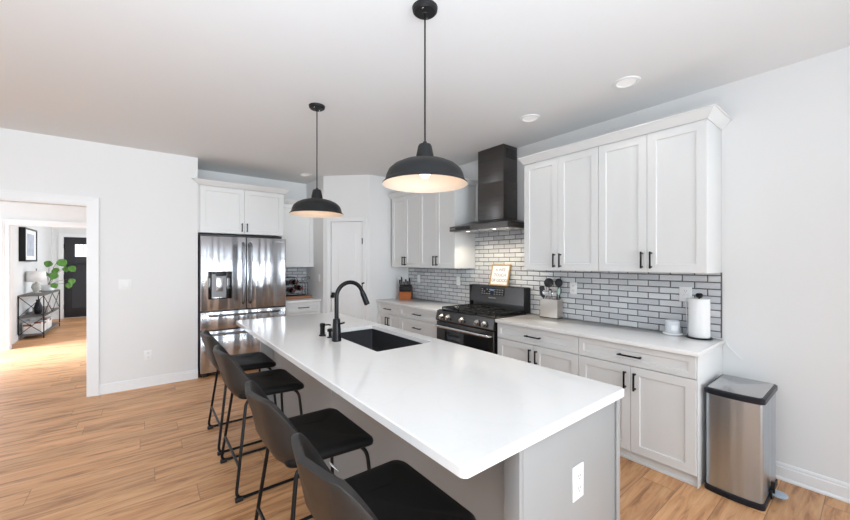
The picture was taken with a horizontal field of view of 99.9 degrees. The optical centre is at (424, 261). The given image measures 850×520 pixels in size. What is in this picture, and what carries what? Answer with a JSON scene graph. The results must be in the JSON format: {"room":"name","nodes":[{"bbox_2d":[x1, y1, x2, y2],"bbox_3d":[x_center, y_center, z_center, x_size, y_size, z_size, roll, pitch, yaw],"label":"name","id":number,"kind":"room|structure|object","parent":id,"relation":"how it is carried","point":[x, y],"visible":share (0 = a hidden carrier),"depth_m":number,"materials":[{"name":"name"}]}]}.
{"room":"kitchen","nodes":[
{"label":"kitchen","id":0,"kind":"room"},
{"bbox_2d":[12,226,51,336],"bbox_3d":[-8.453,0.075,7.604,0.120,2.810,4.000,0,0,-38],"label":"wall","id":1,"kind":"structure","parent":0,"point":[20,286],"depth_m":7.21,"materials":[{"name":"paint"}]},
{"bbox_2d":[19,227,36,261],"bbox_3d":[-8.015,-0.340,7.217,0.090,0.660,0.950,0,0,-38],"label":"framed picture","id":2,"kind":"object","parent":1,"relation":"attached to","point":[27,236],"visible":1,"depth_m":7.04,"materials":[{"name":"black metal"}]},
{"bbox_2d":[27,234,33,255],"bbox_3d":[-7.991,-0.340,7.236,0.002,0.440,0.550,0,0,-38],"label":"print","id":3,"kind":"object","parent":2,"relation":"attached to","point":[30,237],"depth_m":7.22},
{"bbox_2d":[12,315,51,343],"bbox_3d":[-8.396,1.424,7.649,0.024,0.112,4.000,0,0,-38],"label":"baseboard","id":4,"kind":"structure","parent":1,"relation":"attached to","point":[15,338],"depth_m":6.65,"materials":[{"name":"paint"}]},
{"bbox_2d":[0,201,85,222],"bbox_3d":[-6.974,0.075,6.147,4.210,2.810,0.120,0,0,-38],"label":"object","id":5,"kind":"structure","parent":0,"point":[8,210],"depth_m":6.26,"materials":[{"name":"paint"}]},
{"bbox_2d":[0,218,85,350],"bbox_3d":[-6.225,0.378,6.715,2.290,2.205,0.155,0,0,-38],"label":"trim","id":6,"kind":"structure","parent":5,"relation":"attached to","point":[6,225],"depth_m":6.01,"materials":[{"name":"paint"}]},
{"bbox_2d":[52,227,85,314],"bbox_3d":[-8.815,0.075,9.938,2.430,2.810,0.120,0,0,-38],"label":"wall","id":7,"kind":"structure","parent":0,"point":[55,230],"depth_m":9.27,"materials":[{"name":"paint"}]},
{"bbox_2d":[58,233,85,318],"bbox_3d":[-9.095,0.365,9.622,1.100,2.230,0.032,0,0,-38],"label":"trim","id":8,"kind":"structure","parent":7,"relation":"attached to","point":[61,236],"depth_m":9.31,"materials":[{"name":"paint"}]},
{"bbox_2d":[64,237,85,317],"bbox_3d":[-9.130,0.406,9.655,0.925,2.123,0.058,0,0,-38],"label":"door","id":9,"kind":"structure","parent":7,"relation":"in","point":[74,247],"depth_m":9.50,"materials":[{"name":"black wood"}]},
{"bbox_2d":[0,128,197,384],"bbox_3d":[-4.813,0.075,3.489,4.330,2.810,0.670,0,0,-38],"label":"wall","id":10,"kind":"structure","parent":0,"point":[148,200],"depth_m":4.16,"materials":[{"name":"paint"}]},
{"bbox_2d":[0,189,98,396],"bbox_3d":[-4.369,0.381,3.470,1.786,2.198,0.157,0,0,-38],"label":"trim","id":11,"kind":"structure","parent":10,"relation":"attached to","point":[91,204],"depth_m":3.93,"materials":[{"name":"paint"}]},
{"bbox_2d":[118,279,131,289],"bbox_3d":[-3.460,0.260,4.117,0.118,0.118,0.009,0,0,-38],"label":"light switch","id":12,"kind":"object","parent":10,"relation":"attached to","point":[124,284],"visible":1,"depth_m":4.12,"materials":[{"name":"white plastic"}]},
{"bbox_2d":[144,350,151,359],"bbox_3d":[-3.295,1.107,4.246,0.075,0.118,0.010,0,0,-38],"label":"wall outlet","id":13,"kind":"object","parent":10,"relation":"attached to","point":[147,353],"visible":1,"depth_m":4.25,"materials":[{"name":"white plastic"}]},
{"bbox_2d":[99,369,197,394],"bbox_3d":[-3.263,1.424,4.263,0.934,0.112,0.024,0,0,-38],"label":"baseboard","id":14,"kind":"structure","parent":10,"relation":"attached to","point":[113,387],"depth_m":4.23,"materials":[{"name":"paint"}]},
{"bbox_2d":[198,170,305,203],"bbox_3d":[-2.263,0.075,5.990,3.010,2.810,0.120,0,0,-38],"label":"wall","id":15,"kind":"structure","parent":0,"point":[297,191],"depth_m":5.65,"materials":[{"name":"paint"}]},
{"bbox_2d":[198,185,283,236],"bbox_3d":[-2.672,-0.685,5.135,1.068,0.610,0.714,0,0,-38],"label":"upper cabinet","id":16,"kind":"object","parent":15,"relation":"attached to","point":[223,211],"depth_m":4.85,"materials":[{"name":"paint"}]},
{"bbox_2d":[192,178,299,203],"bbox_3d":[-2.466,-0.983,5.276,1.703,0.145,0.732,0,0,-38],"label":"crown molding","id":17,"kind":"structure","parent":16,"relation":"attached to","point":[199,181],"depth_m":4.86,"materials":[{"name":"paint"}]},
{"bbox_2d":[286,267,306,294],"bbox_3d":[-2.247,0.331,5.919,0.568,0.496,0.010,0,0,-38],"label":"backsplash","id":18,"kind":"structure","parent":15,"relation":"attached to","point":[298,272],"depth_m":6.00,"materials":[{"name":"grey tile"}]},
{"bbox_2d":[281,204,313,266],"bbox_3d":[-2.130,-0.415,5.777,0.556,0.990,0.374,0,0,-38],"label":"upper cabinet","id":19,"kind":"object","parent":15,"relation":"attached to","point":[298,230],"visible":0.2,"depth_m":5.69,"materials":[{"name":"paint"}]},
{"bbox_2d":[306,176,322,312],"bbox_3d":[-1.768,0.075,5.837,0.080,2.810,0.732,0,0,-38],"label":"wall","id":20,"kind":"structure","parent":0,"point":[315,288],"depth_m":5.71,"materials":[{"name":"paint"}]},
{"bbox_2d":[323,175,369,320],"bbox_3d":[-1.200,0.075,5.517,0.743,2.810,0.080,0,0,7],"label":"wall","id":21,"kind":"structure","parent":0,"point":[351,193],"depth_m":5.47,"materials":[{"name":"paint"}]},
{"bbox_2d":[331,222,362,318],"bbox_3d":[-1.196,0.428,5.480,0.513,2.088,0.106,0,0,7],"label":"door","id":22,"kind":"structure","parent":21,"relation":"in","point":[347,237],"depth_m":5.49,"materials":[{"name":"paint"}]},
{"bbox_2d":[327,217,366,319],"bbox_3d":[-1.202,0.401,5.466,0.628,2.158,0.022,0,0,7],"label":"trim","id":23,"kind":"structure","parent":21,"relation":"attached to","point":[364,219],"depth_m":5.47,"materials":[{"name":"paint"}]},
{"bbox_2d":[370,175,408,322],"bbox_3d":[-0.575,0.075,5.687,0.727,2.810,0.080,0,0,-38],"label":"wall","id":24,"kind":"structure","parent":0,"point":[384,278],"depth_m":5.56,"materials":[{"name":"paint"}]},
{"bbox_2d":[0,0,849,183],"bbox_3d":[-3.195,-1.380,3.912,7.400,0.100,16.900,0,0,-38],"label":"ceiling","id":25,"kind":"structure","parent":0,"point":[230,86],"depth_m":2.43,"materials":[{"name":"paint"}]},
{"bbox_2d":[299,173,310,175],"bbox_3d":[-1.823,-1.325,5.432,0.184,0.010,0.184,0,0,-38],"label":"recessed light","id":26,"kind":"object","parent":25,"relation":"in","point":[300,174],"visible":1,"depth_m":5.42,"materials":[{"name":"paint"}]},
{"bbox_2d":[289,103,343,217],"bbox_3d":[-0.921,-0.867,3.043,0.444,0.925,0.444,0,0,-38],"label":"pendant lamp","id":27,"kind":"object","parent":25,"relation":"hanging from","point":[315,206],"visible":1,"depth_m":2.99,"materials":[{"name":"black metal"}]},
{"bbox_2d":[311,188,322,197],"bbox_3d":[-0.921,-0.588,3.043,0.094,0.087,0.094,0,0,-38],"label":"socket","id":28,"kind":"object","parent":27,"relation":"attached to","point":[316,193],"depth_m":3.01,"materials":[{"name":"black metal"}]},
{"bbox_2d":[382,0,467,192],"bbox_3d":[0.000,-0.867,1.869,0.444,0.925,0.444,0,0,-38],"label":"pendant lamp","id":29,"kind":"object","parent":25,"relation":"hanging from","point":[424,172],"visible":1,"depth_m":1.85,"materials":[{"name":"black metal"}]},
{"bbox_2d":[416,141,433,155],"bbox_3d":[0.000,-0.588,1.869,0.094,0.087,0.094,0,0,-38],"label":"socket","id":30,"kind":"object","parent":29,"relation":"attached to","point":[424,149],"depth_m":1.83,"materials":[{"name":"black metal"}]},
{"bbox_2d":[520,114,539,121],"bbox_3d":[0.970,-1.325,3.297,0.184,0.010,0.184,0,0,-38],"label":"recessed light","id":31,"kind":"object","parent":25,"relation":"in","point":[530,117],"visible":1,"depth_m":3.29,"materials":[{"name":"paint"}]},
{"bbox_2d":[613,76,640,88],"bbox_3d":[1.489,-1.325,2.638,0.184,0.010,0.184,0,0,-38],"label":"recessed light","id":32,"kind":"object","parent":25,"relation":"in","point":[628,81],"visible":1,"depth_m":2.63,"materials":[{"name":"paint"}]},
{"bbox_2d":[0,316,849,519],"bbox_3d":[-3.195,1.505,3.912,7.400,0.050,16.900,0,0,-38],"label":"floor","id":33,"kind":"structure","parent":0,"point":[146,453],"depth_m":2.66,"materials":[{"name":"brown wood"}]},
{"bbox_2d":[17,289,59,338],"bbox_3d":[-8.064,1.058,7.497,0.354,0.845,1.654,0,0,-38],"label":"console table","id":34,"kind":"object","parent":33,"relation":"on","point":[28,315],"visible":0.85,"depth_m":6.97,"materials":[{"name":"black metal"}]},
{"bbox_2d":[22,320,46,333],"bbox_3d":[-7.731,1.277,7.075,0.283,0.225,0.444,0,0,-38],"label":"storage basket","id":35,"kind":"object","parent":34,"relation":"on","point":[39,325],"visible":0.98,"depth_m":6.94,"materials":[{"name":"white fabric"}]},
{"bbox_2d":[26,269,46,292],"bbox_3d":[-7.926,0.385,7.280,0.286,0.500,0.286,0,0,-38],"label":"table lamp","id":36,"kind":"object","parent":34,"relation":"on","point":[36,276],"visible":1,"depth_m":7.22,"materials":[{"name":"white ceramic"}]},
{"bbox_2d":[33,299,42,313],"bbox_3d":[-7.817,0.904,7.214,0.130,0.290,0.130,0,0,-38],"label":"vase","id":37,"kind":"object","parent":34,"relation":"on","point":[38,306],"visible":0.89,"depth_m":7.18,"materials":[{"name":"ceramic"}]},
{"bbox_2d":[19,308,59,318],"bbox_3d":[-8.064,1.060,7.497,0.348,0.020,1.648,0,0,-38],"label":"shelf","id":38,"kind":"object","parent":34,"relation":"attached to","point":[29,315],"depth_m":7.01,"materials":[{"name":"grey wood"}]},
{"bbox_2d":[19,322,59,336],"bbox_3d":[-8.064,1.400,7.497,0.348,0.020,1.648,0,0,-38],"label":"shelf","id":39,"kind":"object","parent":34,"relation":"attached to","point":[56,323],"depth_m":6.95,"materials":[{"name":"grey wood"}]},
{"bbox_2d":[29,316,51,328],"bbox_3d":[-8.052,1.277,7.484,0.283,0.225,0.444,0,0,-38],"label":"storage basket","id":40,"kind":"object","parent":34,"relation":"on","point":[49,319],"visible":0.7,"depth_m":7.54,"materials":[{"name":"white fabric"}]},
{"bbox_2d":[32,306,50,313],"bbox_3d":[-7.985,0.992,7.444,0.220,0.114,0.330,0,0,-38],"label":"storage box","id":41,"kind":"object","parent":34,"relation":"on","point":[45,307],"visible":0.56,"depth_m":7.37,"materials":[{"name":"white"}]},
{"bbox_2d":[41,259,75,290],"bbox_3d":[-8.218,0.283,8.008,0.574,0.702,0.351,0,0,-38],"label":"potted plant","id":42,"kind":"object","parent":34,"relation":"on","point":[61,262],"visible":0.95,"depth_m":7.96,"materials":[{"name":"green plant"}]},
{"bbox_2d":[200,330,276,455],"bbox_3d":[-1.607,1.030,3.060,0.544,0.901,0.572,0,0,-38],"label":"bar stool","id":43,"kind":"object","parent":33,"relation":"on","point":[253,360],"visible":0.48,"depth_m":2.96,"materials":[{"name":"black leather"}]},
{"bbox_2d":[198,234,285,377],"bbox_3d":[-2.622,0.560,5.096,1.070,1.840,0.805,0,0,-38],"label":"refrigerator","id":44,"kind":"object","parent":33,"relation":"on","point":[241,277],"visible":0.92,"depth_m":4.75,"materials":[{"name":"silver metal"}]},
{"bbox_2d":[213,345,303,502],"bbox_3d":[-1.188,1.030,2.525,0.544,0.901,0.572,0,0,-38],"label":"bar stool","id":45,"kind":"object","parent":33,"relation":"on","point":[275,381],"visible":0.8,"depth_m":2.37,"materials":[{"name":"grey leather"}]},
{"bbox_2d":[286,301,319,315],"bbox_3d":[-2.035,1.046,5.666,0.544,0.868,0.664,0,0,-38],"label":"base cabinet","id":46,"kind":"object","parent":33,"relation":"on","point":[302,308],"visible":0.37,"depth_m":5.43,"materials":[{"name":"paint"}]},
{"bbox_2d":[286,297,320,303],"bbox_3d":[-2.037,0.596,5.665,0.549,0.031,0.649,0,0,-38],"label":"countertop","id":47,"kind":"structure","parent":46,"relation":"on","point":[312,299],"depth_m":5.48,"materials":[{"name":"white stone"}]},
{"bbox_2d":[286,294,311,298],"bbox_3d":[-2.095,0.559,5.734,0.460,0.040,0.290,0,0,-38],"label":"wooden board","id":48,"kind":"object","parent":47,"relation":"on","point":[306,295],"visible":0.46,"depth_m":5.64,"materials":[{"name":"brown wood"}]},
{"bbox_2d":[286,276,309,295],"bbox_3d":[-2.088,0.383,5.732,0.437,0.311,0.130,0,0,-38],"label":"wine rack","id":49,"kind":"object","parent":48,"relation":"on","point":[288,291],"visible":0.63,"depth_m":5.74,"materials":[{"name":"black metal"}]},
{"bbox_2d":[286,288,294,292],"bbox_3d":[-2.139,0.454,5.701,0.076,0.076,0.308,0,0,-38],"label":"wine bottle","id":50,"kind":"object","parent":49,"relation":"in","point":[292,290],"visible":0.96,"depth_m":5.64,"materials":[{"name":"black glass"}]},
{"bbox_2d":[288,279,297,284],"bbox_3d":[-2.107,0.324,5.726,0.076,0.076,0.308,0,0,-38],"label":"wine bottle","id":51,"kind":"object","parent":49,"relation":"in","point":[294,282],"visible":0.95,"depth_m":5.67,"materials":[{"name":"black glass"}]},
{"bbox_2d":[293,285,302,289],"bbox_3d":[-2.044,0.413,5.775,0.076,0.076,0.308,0,0,-38],"label":"wine bottle","id":52,"kind":"object","parent":49,"relation":"in","point":[299,287],"visible":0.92,"depth_m":5.72,"materials":[{"name":"black glass"}]},
{"bbox_2d":[245,380,373,519],"bbox_3d":[-0.589,1.030,1.762,0.544,0.901,0.572,0,0,-38],"label":"bar stool","id":53,"kind":"object","parent":33,"relation":"on","point":[330,432],"visible":0.76,"depth_m":1.66,"materials":[{"name":"grey leather"}]},
{"bbox_2d":[291,433,475,519],"bbox_3d":[-0.163,1.030,1.219,0.544,0.901,0.572,0,0,-38],"label":"bar stool","id":54,"kind":"object","parent":33,"relation":"on","point":[391,490],"visible":1,"depth_m":1.22,"materials":[{"name":"grey leather"}]},
{"bbox_2d":[378,302,400,328],"bbox_3d":[-0.324,1.046,5.441,0.630,0.868,0.607,0,0,-38],"label":"base cabinet","id":55,"kind":"object","parent":33,"relation":"on","point":[388,314],"visible":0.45,"depth_m":5.24,"materials":[{"name":"paint"}]},
{"bbox_2d":[400,306,437,338],"bbox_3d":[0.121,1.046,4.873,0.630,0.868,0.830,0,0,-38],"label":"base cabinet","id":56,"kind":"object","parent":33,"relation":"on","point":[418,321],"visible":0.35,"depth_m":4.68,"materials":[{"name":"paint"}]},
{"bbox_2d":[376,298,461,311],"bbox_3d":[-0.067,0.596,5.111,0.616,0.031,1.445,0,0,-38],"label":"countertop","id":57,"kind":"structure","parent":56,"relation":"on","point":[429,305],"depth_m":4.99,"materials":[{"name":"white stone"}]},
{"bbox_2d":[399,285,412,299],"bbox_3d":[-0.299,0.467,5.583,0.190,0.225,0.160,0,0,10],"label":"knife block","id":58,"kind":"object","parent":57,"relation":"on","point":[405,293],"visible":0.98,"depth_m":5.51,"materials":[{"name":"orange wood"}]},
{"bbox_2d":[260,341,619,519],"bbox_3d":[-0.390,1.046,2.627,0.798,0.868,3.145,0,0,-38],"label":"kitchen island","id":59,"kind":"object","parent":33,"relation":"on","point":[534,483],"visible":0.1,"depth_m":1.50,"materials":[{"name":"paint"}]},
{"bbox_2d":[236,312,624,478],"bbox_3d":[-0.474,0.600,2.588,1.036,0.039,3.213,0,0,-38],"label":"island countertop","id":60,"kind":"structure","parent":59,"relation":"on","point":[469,410],"depth_m":1.65,"materials":[{"name":"white stone"}]},
{"bbox_2d":[319,323,330,335],"bbox_3d":[-0.791,0.529,2.817,0.091,0.100,0.054,0,0,-38],"label":"soap dispenser","id":61,"kind":"object","parent":60,"relation":"on","point":[322,325],"visible":1,"depth_m":2.79,"materials":[{"name":"black metal"}]},
{"bbox_2d":[327,328,331,337],"bbox_3d":[-0.728,0.544,2.740,0.044,0.070,0.044,0,0,-38],"label":"switch","id":62,"kind":"object","parent":60,"relation":"on","point":[329,330],"visible":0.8,"depth_m":2.73,"materials":[{"name":"black metal"}]},
{"bbox_2d":[332,280,369,341],"bbox_3d":[-0.541,0.358,2.676,0.308,0.442,0.116,0,0,-38],"label":"faucet","id":63,"kind":"object","parent":60,"relation":"on","point":[336,328],"visible":1,"depth_m":2.61,"materials":[{"name":"black metal"}]},
{"bbox_2d":[341,329,422,351],"bbox_3d":[-0.400,0.718,2.791,0.505,0.209,0.925,0,0,-38],"label":"sink","id":64,"kind":"object","parent":60,"relation":"in","point":[376,340],"visible":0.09,"depth_m":3.16,"materials":[{"name":"black"}]},
{"bbox_2d":[572,461,583,502],"bbox_3d":[0.608,0.872,1.416,0.080,0.135,0.010,0,0,-38],"label":"wall outlet","id":65,"kind":"object","parent":59,"relation":"attached to","point":[578,470],"visible":1,"depth_m":1.41,"materials":[{"name":"white plastic"}]},
{"bbox_2d":[577,483,580,493],"bbox_3d":[0.610,0.896,1.414,0.034,0.032,0.003,0,0,-38],"label":"receptacle","id":66,"kind":"object","parent":65,"relation":"attached to","point":[578,484],"depth_m":1.41,"materials":[{"name":"white plastic"}]},
{"bbox_2d":[577,471,580,480],"bbox_3d":[0.610,0.848,1.414,0.034,0.032,0.003,0,0,-38],"label":"receptacle","id":67,"kind":"object","parent":65,"relation":"attached to","point":[578,472],"depth_m":1.41,"materials":[{"name":"white plastic"}]},
{"bbox_2d":[434,284,530,354],"bbox_3d":[0.635,0.873,4.153,0.692,1.175,0.906,0,0,-38],"label":"range","id":68,"kind":"object","parent":33,"relation":"on","point":[473,324],"visible":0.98,"depth_m":4.04,"materials":[{"name":"black metal"}]},
{"bbox_2d":[443,308,525,318],"bbox_3d":[0.652,0.585,4.167,0.488,0.020,0.901,0,0,-38],"label":"cooktop","id":69,"kind":"object","parent":68,"relation":"in","point":[458,310],"depth_m":3.98,"materials":[{"name":"black metal"}]},
{"bbox_2d":[489,264,510,286],"bbox_3d":[0.904,0.159,4.309,0.076,0.259,0.285,0,0,-38],"label":"framed sign","id":70,"kind":"object","parent":68,"relation":"on","point":[500,273],"visible":1,"depth_m":4.30,"materials":[{"name":"brown wood"}]},
{"bbox_2d":[491,266,508,284],"bbox_3d":[0.905,0.159,4.309,0.056,0.225,0.253,0,0,-38],"label":"print","id":71,"kind":"object","parent":70,"relation":"attached to","point":[499,274],"depth_m":4.30,"materials":[{"name":"paper"}]},
{"bbox_2d":[498,323,578,375],"bbox_3d":[1.222,1.046,3.469,0.630,0.868,0.862,0,0,-38],"label":"base cabinet","id":72,"kind":"object","parent":33,"relation":"on","point":[556,351],"visible":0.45,"depth_m":3.24,"materials":[{"name":"paint"}]},
{"bbox_2d":[579,337,721,488],"bbox_3d":[1.739,1.046,2.809,0.630,0.868,0.810,0,0,-38],"label":"base cabinet","id":73,"kind":"object","parent":33,"relation":"on","point":[663,404],"visible":0.77,"depth_m":2.51,"materials":[{"name":"paint"}]},
{"bbox_2d":[495,314,724,356],"bbox_3d":[1.475,0.596,3.145,0.616,0.031,1.694,0,0,-38],"label":"countertop","id":74,"kind":"structure","parent":73,"relation":"on","point":[638,337],"depth_m":2.89,"materials":[{"name":"white stone"}]},
{"bbox_2d":[540,298,562,318],"bbox_3d":[1.317,0.482,3.724,0.104,0.195,0.204,0,0,-38],"label":"utensil holder","id":75,"kind":"object","parent":74,"relation":"on","point":[549,308],"visible":0.98,"depth_m":3.67,"materials":[{"name":"white ceramic"}]},
{"bbox_2d":[539,286,544,298],"bbox_3d":[1.256,0.407,3.793,0.086,0.307,0.012,0,0,43],"label":"spatula","id":76,"kind":"object","parent":75,"relation":"in","point":[541,288],"visible":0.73,"depth_m":3.80,"materials":[{"name":"grey plastic"}]},
{"bbox_2d":[544,278,553,298],"bbox_3d":[1.304,0.364,3.751,0.049,0.391,0.097,0,0,-38],"label":"ladle","id":77,"kind":"object","parent":75,"relation":"in","point":[548,282],"visible":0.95,"depth_m":3.77,"materials":[{"name":"grey plastic"}]},
{"bbox_2d":[555,279,562,299],"bbox_3d":[1.388,0.366,3.705,0.015,0.389,0.090,0,0,-43],"label":"skimmer","id":78,"kind":"object","parent":75,"relation":"in","point":[558,282],"visible":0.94,"depth_m":3.71,"materials":[{"name":"grey plastic"}]},
{"bbox_2d":[662,331,682,335],"bbox_3d":[1.989,0.571,2.868,0.140,0.017,0.140,0,0,-38],"label":"saucer","id":79,"kind":"object","parent":74,"relation":"on","point":[663,332],"visible":0.77,"depth_m":2.81,"materials":[{"name":"white ceramic"}]},
{"bbox_2d":[665,319,679,332],"bbox_3d":[1.989,0.515,2.868,0.104,0.094,0.104,0,0,-38],"label":"candle jar","id":80,"kind":"object","parent":79,"relation":"on","point":[671,326],"visible":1,"depth_m":2.83,"materials":[{"name":"white glass"}]},
{"bbox_2d":[683,294,687,334],"bbox_3d":[2.076,0.417,2.845,0.031,0.319,0.038,0,0,22],"label":"power cord","id":81,"kind":"object","parent":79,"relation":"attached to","point":[685,296],"visible":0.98,"depth_m":2.84,"materials":[{"name":"white plastic"}]},
{"bbox_2d":[686,293,712,339],"bbox_3d":[2.091,0.408,2.722,0.168,0.343,0.168,0,0,-38],"label":"paper towel holder","id":82,"kind":"object","parent":74,"relation":"on","point":[698,295],"visible":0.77,"depth_m":2.70,"materials":[{"name":"black metal"}]},
{"bbox_2d":[688,298,709,337],"bbox_3d":[2.091,0.424,2.722,0.134,0.290,0.134,0,0,-38],"label":"paper towel roll","id":83,"kind":"object","parent":82,"relation":"on","point":[698,309],"visible":0.99,"depth_m":2.67,"materials":[{"name":"white paper"}]},
{"bbox_2d":[712,337,741,358],"bbox_3d":[2.229,0.640,2.668,0.022,0.135,0.213,0,0,-40],"label":"cord","id":84,"kind":"object","parent":74,"relation":"hanging from","point":[712,337],"visible":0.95,"depth_m":2.65,"materials":[{"name":"white plastic"}]},
{"bbox_2d":[704,374,787,510],"bbox_3d":[2.102,1.146,2.329,0.456,0.668,0.380,0,0,-38],"label":"trash can","id":85,"kind":"object","parent":33,"relation":"on","point":[740,412],"visible":1,"depth_m":2.22,"materials":[{"name":"silver metal"}]},
{"bbox_2d":[409,46,849,483],"bbox_3d":[1.875,0.075,3.249,0.120,2.810,9.600,0,0,-38],"label":"wall","id":86,"kind":"structure","parent":0,"point":[786,141],"depth_m":2.41,"materials":[{"name":"paint"}]},
{"bbox_2d":[392,193,420,267],"bbox_3d":[-0.170,-0.455,5.426,0.404,1.070,0.715,0,0,-38],"label":"upper cabinet","id":87,"kind":"object","parent":86,"relation":"attached to","point":[405,209],"visible":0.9,"depth_m":5.29,"materials":[{"name":"paint"}]},
{"bbox_2d":[420,185,474,267],"bbox_3d":[0.278,-0.455,4.856,0.404,1.070,0.729,0,0,-38],"label":"upper cabinet","id":88,"kind":"object","parent":86,"relation":"attached to","point":[440,247],"visible":0.85,"depth_m":4.66,"materials":[{"name":"paint"}]},
{"bbox_2d":[388,178,477,198],"bbox_3d":[0.054,-1.023,5.121,0.429,0.065,1.547,0,0,-38],"label":"crown molding","id":89,"kind":"structure","parent":88,"relation":"on","point":[471,182],"depth_m":5.29,"materials":[{"name":"paint"}]},
{"bbox_2d":[450,144,523,233],"bbox_3d":[0.762,-0.843,4.158,0.486,0.972,0.883,0,0,-38],"label":"range hood","id":90,"kind":"object","parent":86,"relation":"attached to","point":[497,165],"visible":0.98,"depth_m":4.10,"materials":[{"name":"black metal"}]},
{"bbox_2d":[524,147,598,270],"bbox_3d":[1.376,-0.455,3.455,0.404,1.070,0.758,0,0,-38],"label":"upper cabinet","id":91,"kind":"object","parent":86,"relation":"attached to","point":[561,194],"visible":0.93,"depth_m":3.31,"materials":[{"name":"paint"}]},
{"bbox_2d":[409,230,721,337],"bbox_3d":[0.983,0.080,4.279,0.012,0.999,4.054,0,0,-38],"label":"backsplash","id":92,"kind":"structure","parent":86,"relation":"attached to","point":[645,300],"depth_m":3.48,"materials":[{"name":"grey tile"}]},
{"bbox_2d":[456,277,459,284],"bbox_3d":[0.458,0.262,4.934,0.009,0.118,0.070,0,0,-38],"label":"light switch","id":93,"kind":"object","parent":92,"relation":"attached to","point":[457,278],"visible":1,"depth_m":4.93,"materials":[{"name":"white plastic"}]},
{"bbox_2d":[570,282,576,293],"bbox_3d":[1.499,0.265,3.606,0.010,0.118,0.075,0,0,-38],"label":"wall outlet","id":94,"kind":"object","parent":92,"relation":"attached to","point":[573,285],"visible":1,"depth_m":3.60,"materials":[{"name":"white plastic"}]},
{"bbox_2d":[679,287,691,301],"bbox_3d":[2.086,0.258,2.858,0.010,0.118,0.085,0,0,-38],"label":"wall outlet","id":95,"kind":"object","parent":92,"relation":"attached to","point":[682,290],"visible":0.92,"depth_m":2.86,"materials":[{"name":"white plastic"}]},
{"bbox_2d":[599,119,721,273],"bbox_3d":[1.843,-0.455,2.859,0.404,1.070,0.750,0,0,-38],"label":"upper cabinet","id":96,"kind":"object","parent":86,"relation":"attached to","point":[660,192],"visible":1,"depth_m":2.68,"materials":[{"name":"paint"}]},
{"bbox_2d":[517,103,731,164],"bbox_3d":[1.607,-1.023,3.141,0.429,0.065,1.611,0,0,-38],"label":"crown molding","id":97,"kind":"structure","parent":96,"relation":"attached to","point":[714,113],"depth_m":2.76,"materials":[{"name":"paint"}]},
{"bbox_2d":[776,461,849,503],"bbox_3d":[3.443,1.424,1.132,0.024,0.112,3.933,0,0,-38],"label":"baseboard","id":98,"kind":"structure","parent":86,"relation":"attached to","point":[812,481],"depth_m":2.31,"materials":[{"name":"paint"}]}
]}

